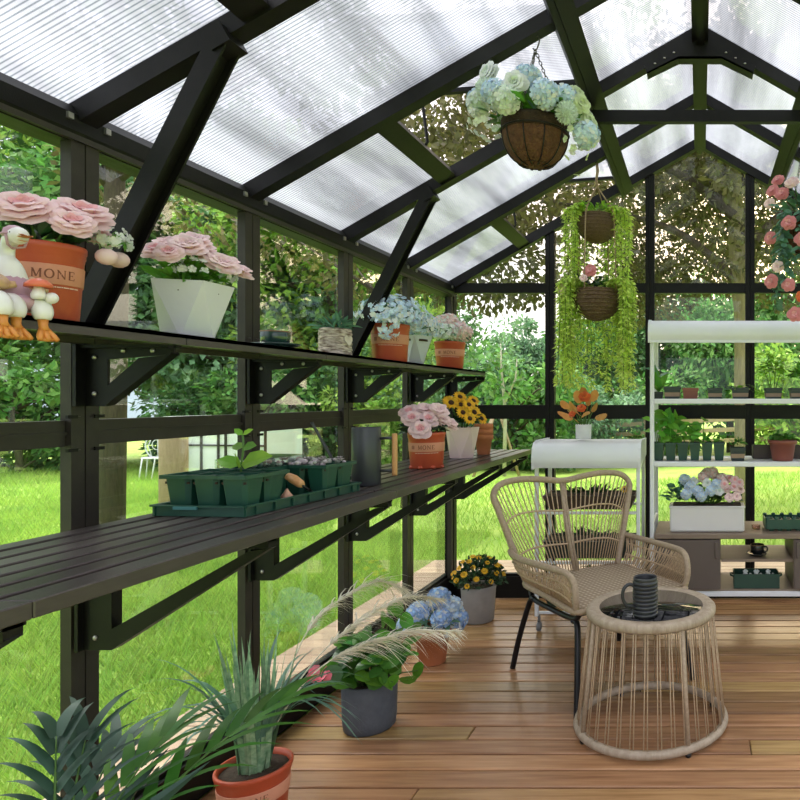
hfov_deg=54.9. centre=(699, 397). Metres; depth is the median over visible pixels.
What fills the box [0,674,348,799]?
palm plant
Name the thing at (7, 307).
figurine
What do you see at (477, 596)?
pot
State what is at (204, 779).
baseboard
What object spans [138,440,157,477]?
bistro chair
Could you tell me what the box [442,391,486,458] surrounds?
pot
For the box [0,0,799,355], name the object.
ceiling
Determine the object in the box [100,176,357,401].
leafy tree
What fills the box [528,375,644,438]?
shrub
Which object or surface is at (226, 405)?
shrub
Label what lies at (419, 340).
flower pot
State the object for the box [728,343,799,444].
shrub
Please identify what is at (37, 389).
shrub
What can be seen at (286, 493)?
bulb
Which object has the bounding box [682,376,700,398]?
nursery pot
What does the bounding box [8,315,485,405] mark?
wall shelf
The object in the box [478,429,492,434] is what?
clay pot
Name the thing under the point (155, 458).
bistro chair
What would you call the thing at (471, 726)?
floor
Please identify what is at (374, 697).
potted plant
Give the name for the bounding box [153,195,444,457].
leafy tree
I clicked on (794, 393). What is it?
nursery pot
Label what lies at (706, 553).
shelving unit
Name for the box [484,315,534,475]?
young tree
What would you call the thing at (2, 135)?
leafy tree
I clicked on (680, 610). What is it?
table
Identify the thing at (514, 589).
baseboard
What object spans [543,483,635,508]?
trough
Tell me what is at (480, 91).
flower
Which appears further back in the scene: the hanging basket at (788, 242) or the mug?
the hanging basket at (788, 242)
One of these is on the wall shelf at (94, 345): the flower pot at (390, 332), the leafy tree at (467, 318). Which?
the flower pot at (390, 332)
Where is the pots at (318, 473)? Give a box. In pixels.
[282,456,356,494]
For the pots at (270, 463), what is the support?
on the tray at (165, 508)
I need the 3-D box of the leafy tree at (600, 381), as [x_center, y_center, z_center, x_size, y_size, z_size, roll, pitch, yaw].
[-3.279,-0.239,19.065,3.732,4.476,5.048,0,0,-25]
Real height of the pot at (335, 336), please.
0.176 m
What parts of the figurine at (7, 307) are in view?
leg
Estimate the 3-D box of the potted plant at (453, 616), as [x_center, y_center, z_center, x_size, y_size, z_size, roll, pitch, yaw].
[-1.228,1.045,3.082,0.290,0.347,0.260,0,0,9]
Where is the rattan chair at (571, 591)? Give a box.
[490,470,694,718]
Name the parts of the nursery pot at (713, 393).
pot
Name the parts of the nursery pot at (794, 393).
pot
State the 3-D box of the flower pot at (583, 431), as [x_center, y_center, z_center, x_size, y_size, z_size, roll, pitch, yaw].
[-0.640,0.081,3.572,0.252,0.279,0.164,0,0,15]
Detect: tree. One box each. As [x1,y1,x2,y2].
[0,125,59,380]
[0,126,223,412]
[44,117,515,507]
[57,169,261,404]
[99,100,533,523]
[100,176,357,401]
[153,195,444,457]
[186,263,468,401]
[311,271,504,403]
[394,94,799,520]
[465,346,534,443]
[481,314,561,463]
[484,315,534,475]
[532,316,644,438]
[575,278,722,438]
[664,266,799,452]
[724,259,799,396]
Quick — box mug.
[621,573,657,619]
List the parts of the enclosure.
panel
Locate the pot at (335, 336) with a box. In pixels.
[306,310,362,354]
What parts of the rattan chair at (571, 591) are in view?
leg, arm frame, seat frame, frame, leg, seat, leg, arm frame, leg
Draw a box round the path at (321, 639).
[43,560,784,799]
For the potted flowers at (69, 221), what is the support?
on the wall shelf at (94, 345)
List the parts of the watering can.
spout, handle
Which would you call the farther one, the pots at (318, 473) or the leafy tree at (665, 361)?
the leafy tree at (665, 361)
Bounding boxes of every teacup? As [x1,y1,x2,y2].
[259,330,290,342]
[750,543,767,554]
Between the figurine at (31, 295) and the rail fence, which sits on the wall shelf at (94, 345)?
the figurine at (31, 295)
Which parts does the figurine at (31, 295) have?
leg, leg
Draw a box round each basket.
[465,36,600,175]
[552,163,639,394]
[574,286,620,320]
[577,210,616,243]
[764,161,799,321]
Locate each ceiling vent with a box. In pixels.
[422,31,576,145]
[513,160,613,226]
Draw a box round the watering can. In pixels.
[311,422,397,485]
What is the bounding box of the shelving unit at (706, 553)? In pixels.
[648,320,799,596]
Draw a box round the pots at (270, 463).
[215,454,301,494]
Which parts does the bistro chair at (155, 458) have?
leg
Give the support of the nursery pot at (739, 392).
on the shelving unit at (706, 553)
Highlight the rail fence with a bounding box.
[597,419,799,455]
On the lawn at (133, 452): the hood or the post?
the post
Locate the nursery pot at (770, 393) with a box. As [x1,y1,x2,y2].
[756,353,787,398]
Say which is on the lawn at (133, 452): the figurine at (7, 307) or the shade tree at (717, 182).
the shade tree at (717, 182)
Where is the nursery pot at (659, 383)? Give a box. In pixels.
[646,361,669,398]
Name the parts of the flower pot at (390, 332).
pot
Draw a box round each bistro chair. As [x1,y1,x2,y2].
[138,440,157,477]
[151,457,157,478]
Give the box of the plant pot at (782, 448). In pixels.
[768,430,799,460]
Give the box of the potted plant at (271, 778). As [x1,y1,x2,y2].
[122,572,465,799]
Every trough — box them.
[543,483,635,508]
[543,526,635,557]
[659,467,744,531]
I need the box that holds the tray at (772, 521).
[763,512,799,530]
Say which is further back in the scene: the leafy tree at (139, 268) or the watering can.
the leafy tree at (139, 268)
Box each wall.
[0,72,456,798]
[445,174,799,574]
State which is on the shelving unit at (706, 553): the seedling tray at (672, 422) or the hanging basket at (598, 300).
the seedling tray at (672, 422)
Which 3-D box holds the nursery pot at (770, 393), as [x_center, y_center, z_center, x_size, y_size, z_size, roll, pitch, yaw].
[0.392,-0.122,3.618,0.168,0.254,0.171,0,0,41]
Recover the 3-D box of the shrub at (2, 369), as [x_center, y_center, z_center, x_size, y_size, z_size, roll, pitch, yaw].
[-15.698,0.333,13.559,3.469,2.884,3.089,0,0,38]
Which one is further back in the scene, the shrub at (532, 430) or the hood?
the shrub at (532, 430)
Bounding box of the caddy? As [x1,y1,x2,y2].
[730,568,781,587]
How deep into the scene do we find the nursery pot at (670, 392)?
3.58 m
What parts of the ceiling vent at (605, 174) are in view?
stay arm, frame, panel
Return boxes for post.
[158,437,188,502]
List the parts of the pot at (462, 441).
pot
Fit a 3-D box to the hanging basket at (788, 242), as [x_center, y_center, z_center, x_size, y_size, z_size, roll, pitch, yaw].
[0.471,-0.788,2.832,0.397,0.970,0.389,0,0,0]
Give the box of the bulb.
[280,489,292,497]
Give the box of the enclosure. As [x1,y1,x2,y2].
[163,415,301,470]
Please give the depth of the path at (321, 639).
3.47 m
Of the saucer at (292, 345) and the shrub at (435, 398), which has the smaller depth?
the saucer at (292, 345)
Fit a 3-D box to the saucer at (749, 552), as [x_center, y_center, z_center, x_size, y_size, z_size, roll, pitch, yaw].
[0.306,0.832,3.560,0.120,0.018,0.120,0,0,0]
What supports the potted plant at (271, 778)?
on the floor
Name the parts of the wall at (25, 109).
rail, post, rail, post, rail, post, rail, post, post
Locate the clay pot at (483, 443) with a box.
[476,434,492,454]
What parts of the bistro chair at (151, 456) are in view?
leg, seat, backrest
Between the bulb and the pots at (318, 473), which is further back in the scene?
the pots at (318, 473)
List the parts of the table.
glass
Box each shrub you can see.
[0,338,145,471]
[0,364,27,458]
[128,371,236,466]
[192,365,337,450]
[260,347,434,458]
[317,374,444,464]
[373,356,523,466]
[436,339,598,471]
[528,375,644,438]
[613,362,733,455]
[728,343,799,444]
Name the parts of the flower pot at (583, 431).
orange flower, orange flower, pot, orange flower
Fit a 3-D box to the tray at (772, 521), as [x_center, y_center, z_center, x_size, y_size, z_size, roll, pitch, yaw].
[0.521,0.667,3.600,0.352,0.076,0.156,0,0,0]
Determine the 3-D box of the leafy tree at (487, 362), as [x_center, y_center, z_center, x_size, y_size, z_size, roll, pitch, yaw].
[-5.777,0.220,18.433,3.682,3.265,2.572,0,0,14]
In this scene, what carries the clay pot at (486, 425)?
in the clay pot at (481, 431)
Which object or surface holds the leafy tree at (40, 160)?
on the lawn at (133, 452)
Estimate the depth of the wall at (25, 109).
1.95 m
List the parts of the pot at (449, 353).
pot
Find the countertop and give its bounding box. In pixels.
[654,521,799,538]
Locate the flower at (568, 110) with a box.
[554,100,578,124]
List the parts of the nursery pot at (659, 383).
stem, pot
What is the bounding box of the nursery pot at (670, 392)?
[663,386,680,398]
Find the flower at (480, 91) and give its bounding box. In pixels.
[475,76,488,97]
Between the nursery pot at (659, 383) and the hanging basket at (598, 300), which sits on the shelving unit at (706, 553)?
the nursery pot at (659, 383)
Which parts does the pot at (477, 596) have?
pot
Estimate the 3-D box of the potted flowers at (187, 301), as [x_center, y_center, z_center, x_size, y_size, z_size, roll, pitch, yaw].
[-1.355,-0.304,1.819,0.208,0.294,0.286,0,0,27]
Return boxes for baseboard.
[134,573,449,799]
[450,572,799,597]
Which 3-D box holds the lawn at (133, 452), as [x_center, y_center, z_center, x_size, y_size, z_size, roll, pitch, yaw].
[0.000,1.510,23.000,90.000,0.470,74.000,0,0,0]
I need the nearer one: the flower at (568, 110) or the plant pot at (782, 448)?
the flower at (568, 110)
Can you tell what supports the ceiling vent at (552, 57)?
in the ceiling
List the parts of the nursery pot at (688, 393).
pot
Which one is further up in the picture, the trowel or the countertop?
the trowel
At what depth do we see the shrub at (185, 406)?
14.37 m
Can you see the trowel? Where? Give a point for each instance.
(293, 479)
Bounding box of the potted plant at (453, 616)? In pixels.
[396,587,468,666]
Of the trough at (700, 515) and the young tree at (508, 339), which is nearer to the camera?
the trough at (700, 515)
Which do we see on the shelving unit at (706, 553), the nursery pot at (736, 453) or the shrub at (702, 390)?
the nursery pot at (736, 453)
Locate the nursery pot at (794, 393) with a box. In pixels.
[785,361,799,398]
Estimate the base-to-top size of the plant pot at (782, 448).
0.169 m
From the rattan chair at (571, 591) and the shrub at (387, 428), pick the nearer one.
the rattan chair at (571, 591)
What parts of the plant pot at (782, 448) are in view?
pot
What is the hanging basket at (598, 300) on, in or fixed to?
hanging from the ceiling
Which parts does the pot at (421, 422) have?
pot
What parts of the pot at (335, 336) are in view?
pot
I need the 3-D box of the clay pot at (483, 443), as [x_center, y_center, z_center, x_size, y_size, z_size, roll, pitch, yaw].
[-1.187,0.254,3.660,0.102,0.110,0.102,0,0,0]
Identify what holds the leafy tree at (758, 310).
on the lawn at (133, 452)
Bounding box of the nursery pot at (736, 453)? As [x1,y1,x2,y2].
[729,437,747,460]
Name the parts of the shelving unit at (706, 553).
post, post, door, handle, rail, shelf, door, handle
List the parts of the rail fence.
rail, rail, rail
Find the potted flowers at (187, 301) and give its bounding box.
[138,231,253,337]
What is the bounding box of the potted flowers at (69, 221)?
[0,191,134,320]
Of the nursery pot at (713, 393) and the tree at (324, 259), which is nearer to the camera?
the nursery pot at (713, 393)
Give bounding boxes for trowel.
[285,473,317,491]
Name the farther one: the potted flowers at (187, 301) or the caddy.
the caddy
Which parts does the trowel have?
handle, blade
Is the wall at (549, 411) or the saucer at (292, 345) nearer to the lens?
the saucer at (292, 345)
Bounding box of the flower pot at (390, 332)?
[353,294,429,361]
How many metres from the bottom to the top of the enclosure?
1.145 m
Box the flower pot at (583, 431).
[558,387,606,438]
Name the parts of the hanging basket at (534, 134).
chain, wire frame, chain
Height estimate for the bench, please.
0.295 m
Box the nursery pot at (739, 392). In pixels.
[728,384,754,398]
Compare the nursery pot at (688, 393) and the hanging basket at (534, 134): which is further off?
the nursery pot at (688, 393)
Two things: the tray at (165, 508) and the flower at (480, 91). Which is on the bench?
the tray at (165, 508)
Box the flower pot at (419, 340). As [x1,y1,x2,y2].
[407,310,442,363]
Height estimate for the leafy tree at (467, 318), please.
7.376 m
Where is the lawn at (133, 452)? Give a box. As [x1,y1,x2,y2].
[0,422,799,799]
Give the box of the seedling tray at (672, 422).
[643,407,725,459]
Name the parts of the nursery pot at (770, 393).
pot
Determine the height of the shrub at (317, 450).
3.224 m
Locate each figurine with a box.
[0,225,59,341]
[0,274,20,338]
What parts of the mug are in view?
handle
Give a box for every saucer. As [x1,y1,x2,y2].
[251,342,300,347]
[746,550,768,556]
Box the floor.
[200,598,799,799]
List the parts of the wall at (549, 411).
post, cross rail, cross rail, post, cross rail, cross rail, post, cross rail, cross rail, post, cross rail, cross rail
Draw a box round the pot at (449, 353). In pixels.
[431,313,473,368]
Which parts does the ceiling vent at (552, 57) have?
stay arm, frame, panel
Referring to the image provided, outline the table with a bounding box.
[573,586,727,760]
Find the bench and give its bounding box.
[0,449,530,652]
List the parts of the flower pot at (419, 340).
pot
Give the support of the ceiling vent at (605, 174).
in the ceiling
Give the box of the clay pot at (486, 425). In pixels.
[474,423,492,428]
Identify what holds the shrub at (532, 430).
on the lawn at (133, 452)
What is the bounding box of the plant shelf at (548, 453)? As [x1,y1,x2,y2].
[531,438,645,630]
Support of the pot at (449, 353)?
on the wall shelf at (94, 345)
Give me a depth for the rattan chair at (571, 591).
3.05 m
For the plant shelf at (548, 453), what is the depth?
3.45 m
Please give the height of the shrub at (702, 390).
2.884 m
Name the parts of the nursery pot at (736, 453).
pot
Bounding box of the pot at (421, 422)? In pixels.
[395,403,457,469]
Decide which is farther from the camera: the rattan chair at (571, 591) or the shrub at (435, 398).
the shrub at (435, 398)
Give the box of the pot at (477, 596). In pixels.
[448,553,508,624]
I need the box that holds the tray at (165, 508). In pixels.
[149,482,361,516]
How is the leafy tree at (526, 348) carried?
on the lawn at (133, 452)
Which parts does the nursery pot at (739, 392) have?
pot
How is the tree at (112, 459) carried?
on the lawn at (133, 452)
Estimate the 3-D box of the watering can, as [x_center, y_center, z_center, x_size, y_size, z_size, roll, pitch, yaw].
[-1.220,0.196,2.356,0.271,0.227,0.095,0,0,-30]
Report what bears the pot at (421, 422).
on the bench
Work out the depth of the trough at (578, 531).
3.54 m
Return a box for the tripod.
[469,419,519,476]
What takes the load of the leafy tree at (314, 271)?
on the lawn at (133, 452)
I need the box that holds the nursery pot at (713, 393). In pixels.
[707,383,722,398]
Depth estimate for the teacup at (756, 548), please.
3.54 m
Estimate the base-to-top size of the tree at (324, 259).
5.073 m
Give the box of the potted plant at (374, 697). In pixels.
[307,601,423,736]
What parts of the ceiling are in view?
roof panel, roof panel, roof panel, roof panel, roof panel, roof panel, roof panel, roof panel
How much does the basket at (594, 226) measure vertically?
0.145 m
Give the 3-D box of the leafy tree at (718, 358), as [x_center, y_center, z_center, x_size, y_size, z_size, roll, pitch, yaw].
[0.840,-0.931,18.898,3.951,5.592,5.236,0,0,6]

